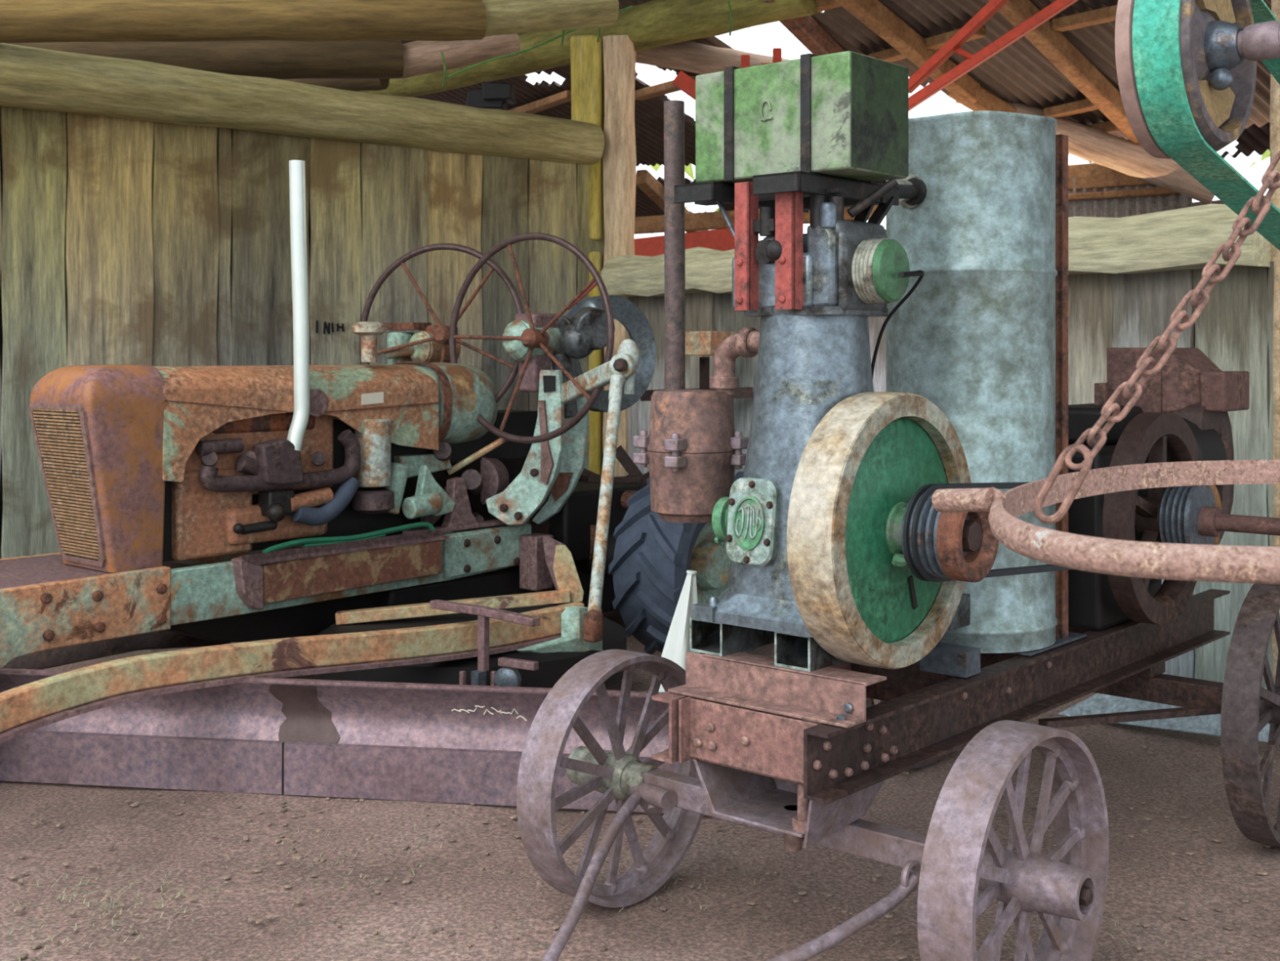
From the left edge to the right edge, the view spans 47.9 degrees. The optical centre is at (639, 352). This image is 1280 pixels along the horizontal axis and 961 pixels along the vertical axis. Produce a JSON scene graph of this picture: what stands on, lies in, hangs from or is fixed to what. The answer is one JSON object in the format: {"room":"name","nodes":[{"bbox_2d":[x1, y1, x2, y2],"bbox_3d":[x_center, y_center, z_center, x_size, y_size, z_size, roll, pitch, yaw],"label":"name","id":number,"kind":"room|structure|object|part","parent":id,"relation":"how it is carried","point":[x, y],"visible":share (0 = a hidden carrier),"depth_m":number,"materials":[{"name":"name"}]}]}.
{"room":"farm machinery shed","nodes":[
{"label":"farm machinery shed","id":0,"kind":"room"},
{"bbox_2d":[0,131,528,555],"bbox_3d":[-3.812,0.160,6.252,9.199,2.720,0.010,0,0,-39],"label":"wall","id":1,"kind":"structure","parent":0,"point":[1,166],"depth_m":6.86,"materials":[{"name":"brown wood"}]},
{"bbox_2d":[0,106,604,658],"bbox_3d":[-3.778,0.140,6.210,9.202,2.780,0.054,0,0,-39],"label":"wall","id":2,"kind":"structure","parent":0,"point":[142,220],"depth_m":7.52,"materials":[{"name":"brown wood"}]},
{"bbox_2d":[0,42,604,164],"bbox_3d":[-1.948,-1.289,7.549,4.380,0.296,0.300,0,0,-41],"label":"log","id":3,"kind":"object","parent":2,"relation":"on","point":[31,77],"visible":1,"depth_m":7.45,"materials":[{"name":"brown wood"}]},
{"bbox_2d":[0,0,487,43],"bbox_3d":[-2.166,-1.572,6.800,2.966,0.479,0.213,0,0,-24],"label":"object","id":4,"kind":"structure","parent":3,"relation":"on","point":[21,21],"depth_m":6.83,"materials":[{"name":"brown wood"}]},
{"bbox_2d":[481,0,618,36],"bbox_3d":[-0.519,-1.812,7.673,0.866,0.365,0.215,0,0,-33],"label":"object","id":5,"kind":"structure","parent":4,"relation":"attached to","point":[504,17],"depth_m":7.59,"materials":[{"name":"brown wood"}]},
{"bbox_2d":[466,81,515,110],"bbox_3d":[-0.916,-1.570,8.840,0.301,0.166,0.217,0,0,0],"label":"tin box","id":6,"kind":"object","parent":3,"relation":"on","point":[493,95],"visible":0.87,"depth_m":8.78,"materials":[{"name":"black metal"}]},
{"bbox_2d":[315,320,318,333],"bbox_3d":[-1.748,-0.139,7.800,0.012,0.069,0.002,0,0,-40],"label":"letter","id":7,"kind":"object","parent":2,"relation":"attached to","point":[317,321],"depth_m":7.80,"materials":[{"name":"black paint"}]},
{"bbox_2d":[323,321,325,333],"bbox_3d":[-1.713,-0.133,7.828,0.017,0.066,0.002,0,0,-39],"label":"letter","id":8,"kind":"object","parent":2,"relation":"attached to","point":[324,326],"depth_m":7.83,"materials":[{"name":"black paint"}]},
{"bbox_2d":[324,321,328,333],"bbox_3d":[-1.702,-0.133,7.837,0.035,0.069,0.002,0,0,-39],"label":"letter","id":9,"kind":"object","parent":2,"relation":"attached to","point":[326,325],"depth_m":7.83,"materials":[{"name":"black paint"}]},
{"bbox_2d":[331,322,333,332],"bbox_3d":[-1.676,-0.135,7.857,0.017,0.053,0.002,0,0,-39],"label":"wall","id":10,"kind":"structure","parent":2,"relation":"attached to","point":[332,325],"depth_m":7.86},
{"bbox_2d":[336,323,338,331],"bbox_3d":[-1.652,-0.136,7.877,0.012,0.044,0.002,0,0,-38],"label":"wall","id":11,"kind":"structure","parent":2,"relation":"attached to","point":[337,324],"depth_m":7.88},
{"bbox_2d":[0,609,1279,960],"bbox_3d":[0.000,1.508,8.000,30.000,0.020,30.000,0,0,0],"label":"floor","id":12,"kind":"structure","parent":0,"point":[147,835],"depth_m":4.13,"materials":[{"name":"brown soil"}]},
{"bbox_2d":[0,160,758,815],"bbox_3d":[-0.721,0.353,6.153,3.371,2.323,5.412,0,0,41],"label":"tractor","id":13,"kind":"object","parent":12,"relation":"on","point":[296,516],"visible":0.91,"depth_m":5.83,"materials":[{"name":"orange metal"}]},
{"bbox_3d":[-2.218,0.511,5.601,0.430,0.629,0.129,0,0,41],"label":"grille frame","id":14,"kind":"part","parent":13,"relation":"part of","materials":[{"name":"brown metal"}]},
{"bbox_3d":[-2.216,0.994,5.238,0.050,0.310,1.106,0,0,41],"label":"rail","id":15,"kind":"part","parent":13,"relation":"part of","materials":[{"name":"metal"}]},
{"bbox_3d":[-2.373,1.315,6.313,1.125,0.184,0.099,0,0,-9],"label":"steering arm","id":16,"kind":"part","parent":13,"relation":"part of"},
{"bbox_3d":[-2.136,0.965,6.463,0.060,0.230,3.058,0,0,41],"label":"rail","id":17,"kind":"part","parent":13,"relation":"part of","materials":[{"name":"metal"}]},
{"bbox_2d":[253,438,304,485],"bbox_3d":[-1.510,0.459,6.024,0.080,0.192,0.210,0,0,41],"label":"outlet","id":18,"kind":"object","parent":13,"relation":"attached to","point":[276,462],"depth_m":5.98,"materials":[{"name":"metal"}]},
{"bbox_2d":[154,364,438,389],"bbox_3d":[-1.579,0.121,6.334,0.470,0.128,1.411,0,0,41],"label":"hood","id":19,"kind":"object","parent":13,"relation":"attached to","point":[383,376],"depth_m":6.18,"materials":[{"name":"brown metal"}]},
{"bbox_2d":[162,388,438,481],"bbox_3d":[-1.406,0.329,6.180,0.937,0.370,1.077,0,0,0],"label":"panel","id":20,"kind":"object","parent":13,"relation":"attached to","point":[209,434],"depth_m":6.07,"materials":[{"name":"brown metal"}]},
{"bbox_3d":[-1.428,1.232,4.963,3.344,0.215,0.085,0,0,9],"label":"blade","id":21,"kind":"part","parent":13,"relation":"part of","materials":[{"name":"metal"}]},
{"bbox_3d":[-1.217,0.959,6.399,0.060,0.224,1.979,0,0,41],"label":"rail","id":22,"kind":"part","parent":13,"relation":"part of","materials":[{"name":"brown metal"}]},
{"bbox_3d":[-1.248,0.935,6.286,0.060,0.191,0.957,0,0,41],"label":"plate","id":23,"kind":"part","parent":13,"relation":"part of","materials":[{"name":"brown metal"}]},
{"bbox_2d":[351,488,394,514],"bbox_3d":[-1.197,0.668,6.460,0.190,0.100,0.190,0,0,41],"label":"bowl","id":24,"kind":"object","parent":13,"relation":"on","point":[365,500],"depth_m":6.39,"materials":[{"name":"metal"}]},
{"bbox_3d":[-1.197,-0.133,7.413,0.240,0.036,0.120,0,0,41],"label":"casting lid","id":25,"kind":"part","parent":13,"relation":"part of","materials":[{"name":"red metal"}]},
{"bbox_3d":[-0.944,0.250,7.061,0.490,0.400,0.440,0,0,41],"label":"tank","id":26,"kind":"part","parent":13,"relation":"part of","materials":[{"name":"brown metal"}]},
{"bbox_3d":[-0.772,0.489,6.900,0.308,0.200,0.032,0,0,0],"label":"lever","id":27,"kind":"part","parent":13,"relation":"part of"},
{"bbox_3d":[-0.599,1.112,5.399,0.602,0.316,0.104,0,0,41],"label":"tee handle","id":28,"kind":"part","parent":13,"relation":"part of","materials":[{"name":"brown metal"}]},
{"bbox_3d":[-0.728,0.949,6.906,0.020,0.198,0.562,0,0,41],"label":"joint plate","id":29,"kind":"part","parent":13,"relation":"part of","materials":[{"name":"teal paint"}]},
{"bbox_3d":[-0.302,0.965,7.850,0.600,0.370,1.400,0,0,41],"label":"frame","id":30,"kind":"part","parent":13,"relation":"part of","materials":[{"name":"brown metal"}]},
{"bbox_3d":[-0.316,1.133,5.706,0.385,0.237,0.075,0,0,-28],"label":"plate","id":31,"kind":"part","parent":13,"relation":"part of","materials":[{"name":"teal paint"}]},
{"bbox_3d":[-0.386,0.663,7.095,0.114,0.142,0.009,0,0,0],"label":"red plate","id":32,"kind":"part","parent":13,"relation":"part of","materials":[{"name":"brown metal"}]},
{"bbox_3d":[-0.284,-0.278,7.000,0.163,0.149,0.028,0,0,0],"label":"lever","id":33,"kind":"part","parent":13,"relation":"part of","materials":[{"name":"red metal"}]},
{"bbox_2d":[582,609,603,642],"bbox_3d":[-0.185,1.080,5.700,0.080,0.126,0.080,0,0,41],"label":"socket","id":34,"kind":"object","parent":13,"relation":"attached to","point":[593,622],"depth_m":5.67,"materials":[{"name":"brown metal"}]},
{"bbox_3d":[-0.222,0.126,6.547,0.110,0.244,0.865,0,0,-23],"label":"crank arm","id":35,"kind":"part","parent":13,"relation":"part of"},
{"bbox_2d":[658,569,699,692],"bbox_3d":[0.116,1.004,4.900,0.216,0.525,0.227,0,0,0],"label":"canvas","id":36,"kind":"object","parent":13,"relation":"attached to","point":[677,643],"visible":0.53,"depth_m":4.87},
{"bbox_3d":[0.313,0.458,7.975,0.624,0.866,0.106,0,0,0],"label":"rail","id":37,"kind":"part","parent":13,"relation":"part of","materials":[{"name":"brown metal"}]},
{"bbox_2d":[0,814,1200,960],"bbox_3d":[-0.484,1.496,3.899,3.761,0.012,1.528,0,0,0],"label":"dry grass","id":38,"kind":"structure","parent":12,"relation":"on","point":[413,871],"depth_m":3.96,"materials":[{"name":"plant"}]},
{"bbox_2d":[570,35,636,476],"bbox_3d":[-0.231,-0.215,9.049,0.398,3.530,0.170,0,0,8],"label":"post","id":39,"kind":"object","parent":12,"relation":"on","point":[602,73],"visible":0.47,"depth_m":8.97,"materials":[{"name":"beige wood"}]},
{"bbox_2d":[359,0,818,97],"bbox_3d":[-0.596,-2.017,9.478,3.888,0.488,0.304,0,0,36],"label":"wooden beam","id":40,"kind":"structure","parent":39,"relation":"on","point":[655,23],"depth_m":8.90,"materials":[{"name":"wood"}]},
{"bbox_2d":[440,0,733,87],"bbox_3d":[-0.306,-1.753,8.200,1.655,0.491,0.214,0,0,0],"label":"twine","id":41,"kind":"object","parent":40,"relation":"attached to","point":[563,33],"visible":0.7,"depth_m":8.20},
{"bbox_2d":[8,666,1279,960],"bbox_3d":[0.096,1.500,4.601,6.219,0.012,4.828,0,0,0],"label":"gravel","id":42,"kind":"object","parent":12,"relation":"on","point":[292,851],"visible":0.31,"depth_m":4.15,"materials":[{"name":"stone"}]},
{"bbox_2d":[649,163,719,235],"bbox_3d":[0.686,-0.797,21.922,5.432,4.594,2.441,0,0,0],"label":"bush","id":43,"kind":"object","parent":12,"relation":"on","point":[688,170],"visible":0.02,"depth_m":22.18,"materials":[{"name":"green plant"}]},
{"bbox_2d":[516,583,1279,960],"bbox_3d":[0.883,1.086,4.142,1.610,0.830,3.108,0,0,41],"label":"cart","id":44,"kind":"object","parent":12,"relation":"on","point":[743,750],"visible":0.9,"depth_m":3.57,"materials":[{"name":"brown metal"}]},
{"bbox_3d":[-0.083,1.314,3.488,0.149,0.328,0.871,0,0,18],"label":"drawbar rod","id":45,"kind":"part","parent":44,"relation":"part of","materials":[{"name":"metal"}]},
{"bbox_3d":[0.113,0.926,3.542,0.008,0.153,0.045,0,0,41],"label":"gusset plate","id":46,"kind":"part","parent":44,"relation":"part of","materials":[{"name":"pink metal"}]},
{"bbox_3d":[0.891,0.927,4.505,0.065,0.155,2.550,0,0,41],"label":"rail","id":47,"kind":"part","parent":44,"relation":"part of","materials":[{"name":"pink metal"}]},
{"bbox_2d":[633,100,999,669],"bbox_3d":[0.418,0.037,3.690,0.994,1.455,0.668,0,0,41],"label":"engine","id":48,"kind":"object","parent":44,"relation":"on","point":[811,528],"visible":0.91,"depth_m":3.53,"materials":[{"name":"grey metal"}]},
{"bbox_2d":[633,389,748,522],"bbox_3d":[0.138,0.279,3.935,0.313,0.353,0.312,0,0,0],"label":"muffler","id":49,"kind":"object","parent":48,"relation":"on","point":[692,448],"depth_m":3.83,"materials":[{"name":"metal"}]},
{"bbox_3d":[0.230,-0.326,3.688,0.012,0.139,0.096,0,0,-42],"label":"thin rod","id":50,"kind":"part","parent":48,"relation":"part of","materials":[{"name":"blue metal"}]},
{"bbox_3d":[0.270,0.420,3.553,0.094,0.132,0.027,0,0,41],"label":"emblem plate","id":51,"kind":"part","parent":48,"relation":"part of","materials":[{"name":"green metal"}]},
{"bbox_2d":[695,50,926,205],"bbox_3d":[0.551,-0.565,3.840,0.477,0.318,0.711,0,0,41],"label":"fuel tank","id":52,"kind":"object","parent":48,"relation":"on","point":[843,114],"visible":0.86,"depth_m":3.55,"materials":[{"name":"green metal"}]},
{"bbox_3d":[0.588,-0.578,3.521,0.002,0.271,0.260,0,0,41],"label":"panel","id":53,"kind":"part","parent":52,"relation":"part of","materials":[{"name":"green metal"}]},
{"bbox_3d":[0.409,1.238,3.133,0.612,0.151,0.040,0,0,-38],"label":"drawbar rod","id":54,"kind":"part","parent":44,"relation":"part of","materials":[{"name":"metal"}]},
{"bbox_2d":[885,111,1068,653],"bbox_3d":[0.960,0.084,4.230,0.496,1.508,0.530,0,0,41],"label":"water tank","id":55,"kind":"object","parent":44,"relation":"on","point":[983,335],"visible":0.54,"depth_m":4.02,"materials":[{"name":"grey metal"}]},
{"bbox_3d":[1.006,0.812,4.086,0.220,0.065,0.730,0,0,41],"label":"deck plate","id":56,"kind":"part","parent":44,"relation":"part of","materials":[{"name":"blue metal"}]},
{"bbox_3d":[1.237,0.927,4.194,0.065,0.155,2.565,0,0,41],"label":"rail","id":57,"kind":"part","parent":44,"relation":"part of","materials":[{"name":"brown metal"}]},
{"bbox_2d":[1068,347,1279,631],"bbox_3d":[1.684,0.417,4.627,0.970,0.866,1.025,0,0,41],"label":"engine","id":58,"kind":"object","parent":44,"relation":"on","point":[1180,413],"visible":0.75,"depth_m":4.43,"materials":[{"name":"brown metal"}]},
{"bbox_2d":[902,481,1071,582],"bbox_3d":[1.176,0.472,3.928,0.037,0.315,1.589,0,0,44],"label":"belt","id":59,"kind":"object","parent":58,"relation":"attached to","point":[926,490],"visible":0.48,"depth_m":3.42,"materials":[{"name":"rubber"}]},
{"bbox_2d":[1058,681,1270,742],"bbox_3d":[2.147,1.391,5.658,0.226,0.238,1.066,0,0,-39],"label":"metal sheet","id":60,"kind":"object","parent":12,"relation":"on","point":[1099,703],"visible":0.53,"depth_m":5.71,"materials":[{"name":"grey metal"}]},
{"bbox_2d":[1270,0,1279,683],"bbox_3d":[2.614,-0.267,5.720,0.220,3.534,0.223,0,0,0],"label":"end post","id":61,"kind":"object","parent":12,"relation":"on","point":[1275,4],"visible":0.48,"depth_m":5.69,"materials":[{"name":"brown wood"}]},
{"bbox_2d":[400,0,1271,217],"bbox_3d":[-0.663,-2.371,9.405,6.354,2.320,18.500,0,0,-39],"label":"ceiling","id":62,"kind":"structure","parent":0,"point":[1020,73],"depth_m":8.79,"materials":[{"name":"metal"}]},
{"bbox_2d":[0,40,404,79],"bbox_3d":[-2.826,-1.647,8.101,2.978,0.428,0.244,0,0,-20],"label":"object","id":63,"kind":"structure","parent":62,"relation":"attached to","point":[365,59],"depth_m":8.25,"materials":[{"name":"brown wood"}]},
{"bbox_2d":[398,34,519,79],"bbox_3d":[-1.130,-1.844,8.825,0.806,0.402,0.206,0,0,-28],"label":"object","id":64,"kind":"structure","parent":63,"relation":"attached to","point":[420,57],"depth_m":8.73,"materials":[{"name":"brown wood"}]},
{"bbox_2d":[283,79,389,91],"bbox_3d":[-2.042,-1.746,9.300,0.843,0.164,0.166,-2,0,14],"label":"wooden beam","id":65,"kind":"structure","parent":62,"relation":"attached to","point":[354,85],"depth_m":9.20,"materials":[{"name":"brown wood"}]},
{"bbox_2d":[508,90,571,114],"bbox_3d":[-0.845,-1.925,11.348,0.100,0.094,1.195,0,0,-34],"label":"batten","id":66,"kind":"object","parent":62,"relation":"attached to","point":[563,97],"visible":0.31,"depth_m":11.12,"materials":[{"name":"brown wood"}]},
{"bbox_2d":[635,75,695,100],"bbox_3d":[0.182,-1.880,10.265,0.100,0.070,0.704,0,0,-36],"label":"batten","id":67,"kind":"object","parent":62,"relation":"attached to","point":[667,87],"visible":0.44,"depth_m":10.30,"materials":[{"name":"brown wood"}]},
{"bbox_2d":[635,169,705,232],"bbox_3d":[0.510,-1.106,13.029,0.100,0.845,2.258,0,0,27],"label":"rafter","id":68,"kind":"object","parent":62,"relation":"attached to","point":[646,181],"visible":0.36,"depth_m":12.16,"materials":[{"name":"brown wood"}]},
{"bbox_2d":[672,70,695,100],"bbox_3d":[0.291,-1.591,8.600,0.197,0.175,0.050,0,0,0],"label":"bracket","id":69,"kind":"object","parent":62,"relation":"attached to","point":[682,81],"visible":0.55,"depth_m":8.57,"materials":[{"name":"metal"}]},
{"bbox_2d":[635,40,791,74],"bbox_3d":[0.431,-1.914,9.398,1.291,0.478,0.203,0,0,19],"label":"wooden beam","id":70,"kind":"structure","parent":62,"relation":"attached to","point":[689,56],"depth_m":9.35,"materials":[{"name":"brown wood"}]},
{"bbox_2d":[741,48,781,67],"bbox_3d":[0.724,-1.692,8.600,0.240,0.240,0.040,0,0,0],"label":"bracket","id":71,"kind":"object","parent":62,"relation":"attached to","point":[776,51],"visible":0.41,"depth_m":8.58,"materials":[{"name":"metal"}]},
{"bbox_2d":[763,0,844,55],"bbox_3d":[1.030,-1.929,8.726,0.100,0.436,0.956,0,0,38],"label":"rafter","id":72,"kind":"object","parent":62,"relation":"attached to","point":[806,29],"visible":0.38,"depth_m":8.68,"materials":[{"name":"brown wood"}]},
{"bbox_2d":[815,0,841,12],"bbox_3d":[1.077,-2.042,8.433,0.100,0.061,0.390,0,0,-38],"label":"batten","id":73,"kind":"object","parent":62,"relation":"attached to","point":[822,5],"visible":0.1,"depth_m":8.38,"materials":[{"name":"brown wood"}]},
{"bbox_2d":[834,0,979,103],"bbox_3d":[1.579,-1.828,8.491,1.324,0.576,0.100,0,0,-42],"label":"rafter","id":74,"kind":"object","parent":62,"relation":"attached to","point":[873,14],"visible":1,"depth_m":8.40,"materials":[{"name":"brown wood"}]},
{"bbox_2d":[866,26,986,62],"bbox_3d":[1.677,-1.828,8.634,0.100,0.085,0.956,0,0,-35],"label":"batten","id":75,"kind":"object","parent":62,"relation":"attached to","point":[937,42],"visible":0.3,"depth_m":8.50,"materials":[{"name":"brown wood"}]},
{"bbox_2d":[946,85,1017,112],"bbox_3d":[2.341,-1.474,9.110,1.010,0.461,0.100,0,0,-31],"label":"rafter","id":76,"kind":"object","parent":62,"relation":"attached to","point":[986,100],"visible":0.24,"depth_m":8.95,"materials":[{"name":"brown wood"}]},
{"bbox_2d":[908,0,1078,111],"bbox_3d":[1.737,-1.506,7.175,0.914,0.544,0.106,0,0,27],"label":"strut","id":77,"kind":"object","parent":62,"relation":"attached to","point":[972,61],"visible":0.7,"depth_m":7.19,"materials":[{"name":"metal"}]},
{"bbox_2d":[908,0,1009,93],"bbox_3d":[1.583,-1.553,7.200,0.614,0.447,0.050,0,0,43],"label":"strut","id":78,"kind":"object","parent":77,"relation":"attached to","point":[992,7],"visible":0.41,"depth_m":7.19,"materials":[{"name":"metal"}]},
{"bbox_2d":[987,0,1140,145],"bbox_3d":[2.451,-1.649,8.196,1.845,0.761,0.100,0,0,-45],"label":"rafter","id":79,"kind":"object","parent":62,"relation":"attached to","point":[1052,44],"visible":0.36,"depth_m":8.15,"materials":[{"name":"brown wood"}]},
{"bbox_2d":[1043,98,1098,118],"bbox_3d":[2.708,-1.503,8.792,0.100,0.079,0.548,0,0,-33],"label":"batten","id":80,"kind":"object","parent":62,"relation":"attached to","point":[1081,106],"visible":0.56,"depth_m":8.84,"materials":[{"name":"brown wood"}]},
{"bbox_2d":[1051,4,1117,31],"bbox_3d":[2.484,-1.806,7.728,0.100,0.062,0.592,0,0,-38],"label":"batten","id":81,"kind":"object","parent":62,"relation":"attached to","point":[1104,15],"visible":0.62,"depth_m":7.77,"materials":[{"name":"brown wood"}]},
{"bbox_2d":[1088,120,1120,133],"bbox_3d":[2.932,-1.402,8.960,0.100,0.080,0.606,0,0,-33],"label":"batten","id":82,"kind":"object","parent":62,"relation":"attached to","point":[1108,126],"visible":0.09,"depth_m":8.94,"materials":[{"name":"brown wood"}]},
{"bbox_2d":[1003,98,1214,204],"bbox_3d":[2.892,-1.259,8.951,1.359,0.734,0.207,0,0,23],"label":"wooden beam","id":83,"kind":"structure","parent":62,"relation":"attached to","point":[1087,143],"depth_m":8.84,"materials":[{"name":"brown wood"}]},
{"bbox_2d":[1068,163,1154,190],"bbox_3d":[3.115,-1.177,9.600,0.120,0.193,1.083,0,0,-42],"label":"beam","id":84,"kind":"structure","parent":62,"relation":"attached to","point":[1088,175],"depth_m":9.59,"materials":[{"name":"brown wood"}]},
{"bbox_2d":[1068,177,1192,217],"bbox_3d":[3.111,-0.790,9.550,0.028,0.780,1.130,0,0,-45],"label":"metal sheet","id":85,"kind":"object","parent":84,"relation":"attached to","point":[1118,207],"depth_m":9.48,"materials":[{"name":"grey metal"}]},
{"bbox_2d":[1068,187,1182,200],"bbox_3d":[3.088,-1.038,9.500,0.050,0.069,1.080,0,0,-42],"label":"rail","id":86,"kind":"object","parent":85,"relation":"attached to","point":[1155,191],"visible":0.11,"depth_m":9.41,"materials":[{"name":"brown wood"}]},
{"bbox_2d":[1114,0,1279,158],"bbox_3d":[1.346,-1.255,2.346,1.027,1.793,0.386,0,0,41],"label":"pulley","id":87,"kind":"object","parent":62,"relation":"hanging from","point":[1221,45],"visible":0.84,"depth_m":2.57,"materials":[{"name":"metal"}]},
{"bbox_2d":[1033,151,1279,524],"bbox_3d":[0.752,-0.146,1.843,0.561,0.710,0.054,0,0,-20],"label":"chain","id":88,"kind":"object","parent":87,"relation":"hanging from","point":[1262,209],"visible":1,"depth_m":1.79,"materials":[{"name":"brown metal"}]},
{"bbox_2d":[932,459,1279,584],"bbox_3d":[0.832,0.198,1.812,0.914,0.068,0.822,0,0,0],"label":"hoop","id":89,"kind":"object","parent":88,"relation":"hanging from","point":[1133,558],"visible":0.98,"depth_m":1.59},
{"bbox_2d":[1132,0,1279,250],"bbox_3d":[1.437,-0.423,3.116,0.080,0.644,1.666,0,0,41],"label":"belt","id":90,"kind":"object","parent":87,"relation":"on","point":[1162,96],"visible":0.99,"depth_m":2.54,"materials":[{"name":"green fabric"}]},
{"bbox_2d":[627,261,1274,688],"bbox_3d":[1.413,0.585,7.114,0.052,1.890,5.081,0,0,-39],"label":"wall","id":91,"kind":"structure","parent":0,"point":[1234,330],"depth_m":6.07,"materials":[{"name":"wood"}]},
{"bbox_2d":[600,204,1271,297],"bbox_3d":[1.184,-0.471,7.360,0.280,0.278,4.207,0,0,-39],"label":"beam","id":92,"kind":"structure","parent":91,"relation":"on","point":[1187,237],"depth_m":6.11,"materials":[{"name":"beige wood"}]},
{"bbox_2d":[758,200,1270,241],"bbox_3d":[3.334,0.300,10.049,0.024,2.600,14.500,0,0,-39],"label":"wall","id":93,"kind":"structure","parent":0,"point":[1217,202],"depth_m":9.55,"materials":[{"name":"metal"}]},
{"bbox_2d":[634,226,734,256],"bbox_3d":[0.361,-0.777,10.700,1.143,0.282,0.050,0,0,32],"label":"board","id":94,"kind":"object","parent":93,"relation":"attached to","point":[722,239],"visible":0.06,"depth_m":10.64,"materials":[{"name":"red wood"}]},
{"bbox_2d":[634,204,878,234],"bbox_3d":[0.822,-0.996,10.700,2.027,0.155,0.060,0,0,30],"label":"board","id":95,"kind":"object","parent":93,"relation":"attached to","point":[713,220],"visible":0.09,"depth_m":10.88,"materials":[{"name":"brown wood"}]},
{"label":"outside","id":96,"kind":"structure","parent":0,"visible":0},
{"bbox_2d":[1224,149,1270,168],"bbox_3d":[11.188,-1.068,25.971,3.640,5.136,2.095,0,0,0],"label":"bush","id":97,"kind":"object","parent":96,"point":[1266,154],"visible":0.02,"depth_m":25.92,"materials":[{"name":"green plant"}]}
]}

